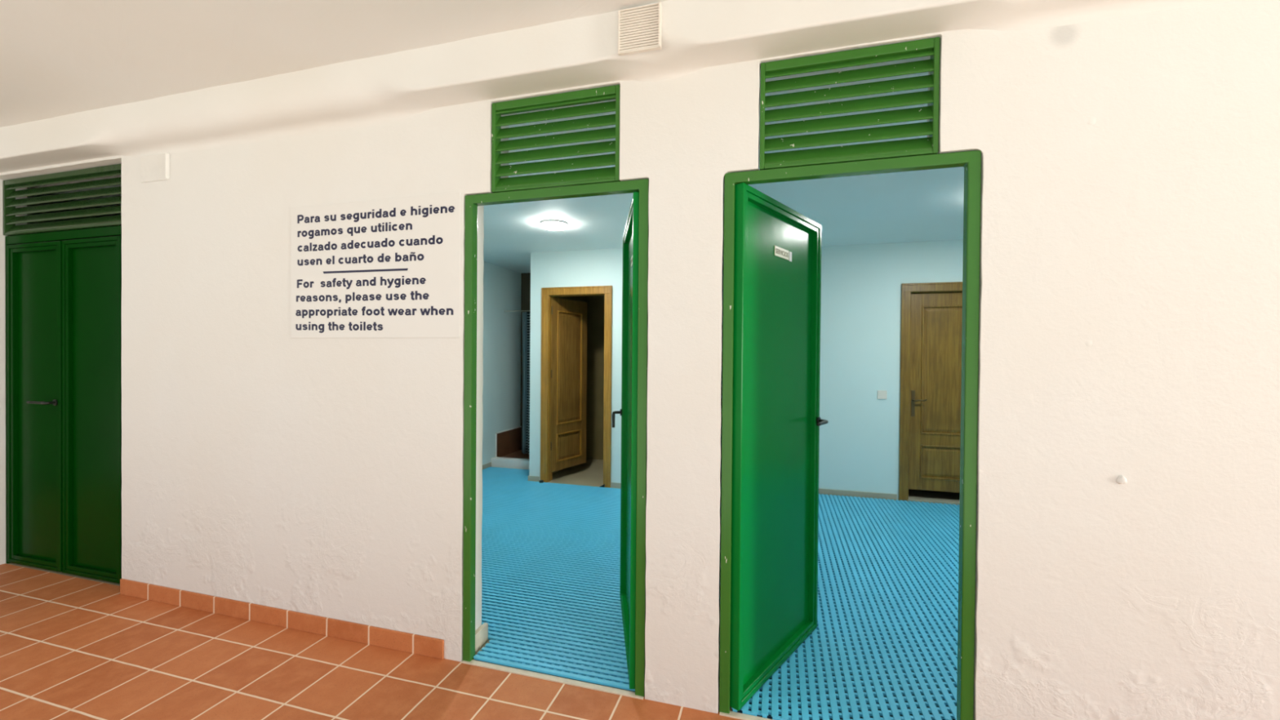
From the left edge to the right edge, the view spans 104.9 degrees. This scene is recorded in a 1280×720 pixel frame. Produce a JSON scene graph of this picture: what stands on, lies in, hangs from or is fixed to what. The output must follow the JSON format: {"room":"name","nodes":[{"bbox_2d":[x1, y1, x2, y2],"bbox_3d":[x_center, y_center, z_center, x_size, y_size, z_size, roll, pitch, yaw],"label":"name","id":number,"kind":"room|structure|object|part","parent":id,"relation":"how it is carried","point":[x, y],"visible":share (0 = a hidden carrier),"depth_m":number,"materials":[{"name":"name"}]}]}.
{"room":"covered outdoor walkway","nodes":[
{"label":"covered outdoor walkway","id":0,"kind":"room"},
{"bbox_2d":[26,196,113,224],"bbox_3d":[-3.570,0.074,3.809,1.880,2.530,1.240,1,0,16],"label":"wall","id":1,"kind":"structure","parent":0,"point":[52,202],"depth_m":3.74,"materials":[{"name":"white paint"}]},
{"bbox_2d":[0,0,667,127],"bbox_3d":[1.279,-1.377,0.815,16.000,0.140,1.910,1,0,16],"label":"ceiling","id":2,"kind":"structure","parent":0,"point":[58,58],"depth_m":2.04,"materials":[{"name":"beige paint"}]},
{"bbox_2d":[0,458,959,719],"bbox_3d":[1.852,1.450,2.977,16.000,0.120,6.250,1,0,16],"label":"floor","id":3,"kind":"structure","parent":0,"point":[72,648],"depth_m":2.15,"materials":[{"name":"tile"}]},
{"bbox_2d":[490,457,528,469],"bbox_3d":[-1.465,1.282,6.064,0.790,0.112,0.100,1,0,16],"label":"curb","id":4,"kind":"object","parent":3,"relation":"on","point":[500,462],"visible":0.51,"depth_m":6.06,"materials":[{"name":"white tile"}]},
{"bbox_2d":[461,659,644,699],"bbox_3d":[-0.396,1.386,2.131,0.854,0.026,0.028,1,0,16],"label":"threshold","id":5,"kind":"object","parent":3,"relation":"on","point":[513,670],"visible":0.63,"depth_m":2.12,"materials":[{"name":"beige stone"}]},
{"bbox_2d":[473,466,635,692],"bbox_3d":[-0.872,1.351,4.059,2.970,0.016,3.426,1,0,16],"label":"mat","id":6,"kind":"object","parent":3,"relation":"on","point":[551,605],"visible":0.4,"depth_m":3.05,"materials":[{"name":"blue plastic"}]},
{"bbox_2d":[547,480,603,486],"bbox_3d":[-0.686,1.344,5.339,0.666,0.012,0.120,1,0,16],"label":"threshold","id":7,"kind":"object","parent":3,"relation":"on","point":[551,481],"visible":0.72,"depth_m":5.35,"materials":[{"name":"beige stone"}]},
{"bbox_2d":[719,711,773,719],"bbox_3d":[0.730,1.398,1.818,0.865,0.026,0.028,1,0,16],"label":"threshold","id":8,"kind":"object","parent":3,"relation":"on","point":[732,714],"visible":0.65,"depth_m":1.91,"materials":[{"name":"beige stone"}]},
{"bbox_2d":[731,493,959,719],"bbox_3d":[2.351,1.385,3.112,3.507,0.016,3.331,1,0,16],"label":"mat","id":9,"kind":"object","parent":3,"relation":"on","point":[883,644],"visible":0.19,"depth_m":2.55,"materials":[{"name":"blue plastic"}]},
{"bbox_2d":[907,496,959,505],"bbox_3d":[2.967,1.372,4.747,0.729,0.026,0.120,1,0,16],"label":"threshold","id":10,"kind":"object","parent":3,"relation":"on","point":[921,500],"visible":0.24,"depth_m":4.76,"materials":[{"name":"beige stone"}]},
{"bbox_2d":[26,71,964,273],"bbox_3d":[0.197,-1.225,4.387,8.800,0.120,4.390,1,0,16],"label":"ceiling","id":11,"kind":"structure","parent":0,"point":[922,205],"depth_m":3.75,"materials":[{"name":"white paint"}]},
{"bbox_2d":[540,219,568,230],"bbox_3d":[-0.736,-1.153,4.211,0.232,0.036,0.232,1,0,16],"label":"recessed light","id":12,"kind":"object","parent":11,"relation":"in","point":[550,224],"visible":1,"depth_m":4.16,"materials":[{"name":"white paint"}]},
{"bbox_2d":[482,261,521,465],"bbox_3d":[-2.207,0.075,5.013,0.100,2.530,4.290,1,0,16],"label":"wall","id":13,"kind":"structure","parent":0,"point":[501,350],"depth_m":6.31,"materials":[{"name":"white paint"}]},
{"bbox_2d":[482,462,491,469],"bbox_3d":[-2.296,1.312,4.531,0.012,0.064,3.300,1,0,16],"label":"baseboard","id":14,"kind":"structure","parent":13,"relation":"attached to","point":[488,464],"depth_m":6.02,"materials":[{"name":"beige tile"}]},
{"bbox_2d":[495,427,520,457],"bbox_3d":[-1.738,1.089,6.525,0.012,0.314,0.613,1,0,16],"label":"tile","id":15,"kind":"structure","parent":13,"relation":"attached to","point":[508,442],"depth_m":6.52,"materials":[{"name":"brown tile"}]},
{"bbox_2d":[495,426,521,456],"bbox_3d":[-1.737,1.070,6.519,0.016,0.300,0.623,1,0,16],"label":"trim","id":16,"kind":"structure","parent":13,"relation":"attached to","point":[519,426],"depth_m":6.22,"materials":[{"name":"white paint"}]},
{"bbox_2d":[501,449,529,458],"bbox_3d":[-1.367,1.293,6.416,0.790,0.085,0.630,1,0,16],"label":"floor","id":17,"kind":"structure","parent":0,"point":[517,454],"depth_m":6.41,"materials":[{"name":"brown tile"}]},
{"bbox_2d":[520,272,530,449],"bbox_3d":[-1.259,0.069,6.757,0.790,2.530,0.100,1,0,16],"label":"wall","id":18,"kind":"structure","parent":0,"point":[526,277],"depth_m":6.80,"materials":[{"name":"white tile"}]},
{"bbox_2d":[528,247,622,483],"bbox_3d":[-0.139,0.091,5.189,2.210,2.530,0.100,1,0,16],"label":"wall","id":19,"kind":"structure","parent":0,"point":[592,267],"depth_m":5.29,"materials":[{"name":"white paint"}]},
{"bbox_2d":[528,475,621,488],"bbox_3d":[-0.105,1.323,5.378,2.222,0.064,0.492,1,0,16],"label":"baseboard","id":20,"kind":"structure","parent":19,"relation":"attached to","point":[613,485],"depth_m":5.40,"materials":[{"name":"beige tile"}]},
{"bbox_2d":[552,295,604,474],"bbox_3d":[0.100,0.087,5.860,2.110,2.530,1.320,1,0,16],"label":"wall","id":21,"kind":"structure","parent":0,"point":[595,304],"depth_m":6.64,"materials":[{"name":"beige paint"}]},
{"bbox_2d":[540,285,612,487],"bbox_3d":[-0.604,0.281,5.593,0.810,2.135,0.678,1,0,16],"label":"door","id":22,"kind":"structure","parent":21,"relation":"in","point":[563,381],"depth_m":5.49,"materials":[{"name":"brown wood"}]},
{"bbox_3d":[-0.832,0.986,5.698,0.024,0.322,0.437,1,1,33],"label":"panel","id":23,"kind":"part","parent":22,"relation":"part of","materials":[{"name":"brown wood"}]},
{"bbox_3d":[-0.824,0.086,5.690,0.024,1.282,0.437,1,1,33],"label":"panel","id":24,"kind":"part","parent":22,"relation":"part of","materials":[{"name":"brown wood"}]},
{"bbox_3d":[-0.820,0.986,5.690,0.022,0.320,0.435,1,1,33],"label":"moulding","id":25,"kind":"part","parent":22,"relation":"part of","materials":[{"name":"brown wood"}]},
{"bbox_3d":[-0.812,0.086,5.683,0.022,1.280,0.435,1,1,33],"label":"moulding","id":26,"kind":"part","parent":22,"relation":"part of","materials":[{"name":"brown wood"}]},
{"bbox_2d":[0,0,1279,719],"bbox_3d":[1.503,0.044,1.669,16.002,2.712,0.160,1,0,16],"label":"wall","id":27,"kind":"structure","parent":0,"point":[1129,301],"depth_m":1.69,"materials":[{"name":"beige paint"}]},
{"bbox_2d":[2,163,121,235],"bbox_3d":[-3.559,-0.987,3.068,1.229,0.358,0.050,1,0,16],"label":"air vent","id":28,"kind":"object","parent":27,"relation":"in","point":[10,202],"visible":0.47,"depth_m":3.07,"materials":[{"name":"green metal"}]},
{"bbox_2d":[4,225,121,583],"bbox_3d":[-3.575,0.271,3.057,1.231,2.150,0.100,1,0,16],"label":"door","id":29,"kind":"structure","parent":27,"relation":"in","point":[64,288],"depth_m":3.08,"materials":[{"name":"green paint"}]},
{"bbox_3d":[-3.882,0.291,3.178,0.443,1.986,0.004,1,0,16],"label":"panel","id":30,"kind":"part","parent":29,"relation":"part of","materials":[{"name":"green paint"}]},
{"bbox_3d":[-3.751,0.267,3.083,0.178,0.020,0.056,1,0,16],"label":"handle","id":31,"kind":"part","parent":29,"relation":"part of","materials":[{"name":"black plastic"}]},
{"bbox_3d":[-3.347,0.297,3.029,0.449,1.986,0.004,1,0,16],"label":"panel","id":32,"kind":"part","parent":29,"relation":"part of","materials":[{"name":"green paint"}]},
{"bbox_2d":[141,152,169,182],"bbox_3d":[-2.712,-1.073,2.743,0.220,0.146,0.020,1,0,16],"label":"junction box","id":33,"kind":"object","parent":27,"relation":"attached to","point":[156,167],"visible":1,"depth_m":2.74,"materials":[{"name":"beige paint"}]},
{"bbox_2d":[120,578,444,659],"bbox_3d":[-1.952,1.319,2.551,2.178,0.088,0.010,1,0,16],"label":"baseboard","id":34,"kind":"structure","parent":27,"relation":"attached to","point":[421,645],"depth_m":2.49,"materials":[{"name":"tile"}]},
{"bbox_2d":[290,191,460,337],"bbox_3d":[-1.291,-0.436,2.359,0.989,0.659,0.004,1,0,16],"label":"sign","id":35,"kind":"object","parent":27,"relation":"attached to","point":[388,268],"visible":1,"depth_m":2.35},
{"bbox_2d":[475,622,488,652],"bbox_3d":[-0.772,1.332,2.350,0.022,0.085,0.135,1,0,16],"label":"baseboard reveal","id":36,"kind":"structure","parent":27,"relation":"attached to","point":[482,633],"depth_m":2.36,"materials":[{"name":"beige tile"}]},
{"bbox_2d":[462,178,648,697],"bbox_3d":[-0.287,0.317,2.480,0.858,2.120,0.750,1,0,16],"label":"door","id":37,"kind":"structure","parent":27,"relation":"in","point":[633,411],"depth_m":2.20,"materials":[{"name":"green paint"}]},
{"bbox_3d":[-0.131,0.334,2.769,0.055,0.092,0.036,0,0,-5],"label":"handle","id":38,"kind":"part","parent":37,"relation":"part of","materials":[{"name":"black plastic"}]},
{"bbox_3d":[-0.040,0.333,2.416,0.004,1.968,0.703,0,0,-5],"label":"panel","id":39,"kind":"part","parent":37,"relation":"part of","materials":[{"name":"green paint"}]},
{"bbox_2d":[491,84,620,192],"bbox_3d":[-0.367,-0.942,2.133,0.598,0.395,0.050,1,0,16],"label":"air vent","id":40,"kind":"object","parent":27,"relation":"in","point":[606,175],"visible":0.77,"depth_m":2.12,"materials":[{"name":"green metal"}]},
{"bbox_2d":[0,0,1239,173],"bbox_3d":[1.471,-1.198,1.509,16.000,0.230,0.154,1,0,16],"label":"beam","id":41,"kind":"structure","parent":27,"relation":"attached to","point":[696,35],"depth_m":2.01,"materials":[{"name":"beige paint"}]},
{"bbox_2d":[617,1,662,56],"bbox_3d":[-0.002,-1.230,1.831,0.164,0.162,0.020,1,0,16],"label":"vent grille","id":42,"kind":"object","parent":41,"relation":"attached to","point":[639,28],"visible":1,"depth_m":1.83,"materials":[{"name":"beige plastic"}]},
{"bbox_2d":[759,36,939,169],"bbox_3d":[0.757,-0.928,1.820,0.608,0.403,0.050,1,0,16],"label":"air vent","id":43,"kind":"object","parent":27,"relation":"in","point":[929,145],"visible":0.86,"depth_m":1.80,"materials":[{"name":"green metal"}]},
{"bbox_2d":[719,150,981,719],"bbox_3d":[0.838,0.332,2.160,0.871,2.114,0.738,1,0,16],"label":"door","id":44,"kind":"structure","parent":27,"relation":"in","point":[771,420],"depth_m":2.04,"materials":[{"name":"green paint"}]},
{"bbox_3d":[0.629,0.340,2.224,0.004,1.968,0.716,1,1,41],"label":"panel","id":45,"kind":"part","parent":44,"relation":"part of","materials":[{"name":"green paint"}]},
{"bbox_3d":[0.637,-0.481,2.212,0.003,0.043,0.143,1,1,41],"label":"sign plate","id":46,"kind":"part","parent":44,"relation":"part of","materials":[{"name":"beige ceramic"}]},
{"bbox_3d":[0.884,0.308,2.427,0.056,0.020,0.128,1,1,41],"label":"handle","id":47,"kind":"part","parent":44,"relation":"part of","materials":[{"name":"black plastic"}]},
{"bbox_2d":[1115,475,1127,484],"bbox_3d":[1.543,0.384,1.575,0.028,0.029,0.014,1,0,16],"label":"lump","id":48,"kind":"object","parent":27,"relation":"attached to","point":[1121,479],"visible":1,"depth_m":1.57,"materials":[{"name":"white paint"}]},
{"bbox_2d":[818,239,963,500],"bbox_3d":[2.876,0.119,4.775,3.620,2.530,0.100,1,0,16],"label":"wall","id":49,"kind":"structure","parent":0,"point":[860,300],"depth_m":4.90,"materials":[{"name":"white paint"}]},
{"bbox_2d":[818,488,897,500],"bbox_3d":[2.851,1.352,4.732,3.620,0.064,0.012,1,0,16],"label":"baseboard","id":50,"kind":"structure","parent":49,"relation":"attached to","point":[828,491],"depth_m":4.91,"materials":[{"name":"beige tile"}]},
{"bbox_2d":[877,390,886,399],"bbox_3d":[2.389,0.344,4.853,0.084,0.084,0.014,1,0,16],"label":"light switch","id":51,"kind":"object","parent":49,"relation":"attached to","point":[882,394],"visible":1,"depth_m":4.85,"materials":[{"name":"beige plastic"}]},
{"bbox_2d":[898,281,962,501],"bbox_3d":[2.975,0.322,4.735,0.873,2.125,0.125,1,0,16],"label":"door","id":52,"kind":"structure","parent":49,"relation":"in","point":[931,326],"depth_m":4.78,"materials":[{"name":"brown wood"}]},
{"bbox_3d":[2.674,0.424,4.820,0.034,0.255,0.006,1,0,16],"label":"handle plate","id":53,"kind":"part","parent":52,"relation":"part of","materials":[{"name":"brown metal"}]},
{"bbox_3d":[2.717,0.392,4.781,0.120,0.027,0.058,1,0,16],"label":"handle","id":54,"kind":"part","parent":52,"relation":"part of","materials":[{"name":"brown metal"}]},
{"bbox_3d":[2.971,0.995,4.747,0.483,0.330,0.022,1,0,16],"label":"moulding","id":55,"kind":"part","parent":52,"relation":"part of","materials":[{"name":"brown wood"}]},
{"bbox_3d":[2.975,0.995,4.760,0.485,0.332,0.024,1,0,16],"label":"panel","id":56,"kind":"part","parent":52,"relation":"part of","materials":[{"name":"brown wood"}]},
{"bbox_3d":[2.978,0.100,4.739,0.483,1.250,0.022,1,0,16],"label":"moulding","id":57,"kind":"part","parent":52,"relation":"part of","materials":[{"name":"brown wood"}]},
{"bbox_3d":[2.982,0.100,4.753,0.485,1.252,0.024,1,0,16],"label":"panel","id":58,"kind":"part","parent":52,"relation":"part of","materials":[{"name":"brown wood"}]},
{"bbox_3d":[-0.958,0.076,6.180,0.100,2.530,1.370,1,0,16],"label":"wall","id":59,"kind":"structure","parent":0,"visible":0},
{"bbox_3d":[-1.385,-0.629,6.279,0.788,0.009,0.009,1,0,16],"label":"curtain rod","id":60,"kind":"object","parent":59,"relation":"attached to","visible":0},
{"bbox_2d":[521,311,530,454],"bbox_3d":[-1.277,0.296,6.257,0.501,1.813,0.092,1,0,16],"label":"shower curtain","id":61,"kind":"object","parent":60,"relation":"hanging from","point":[526,316],"visible":0.31,"depth_m":6.30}
]}

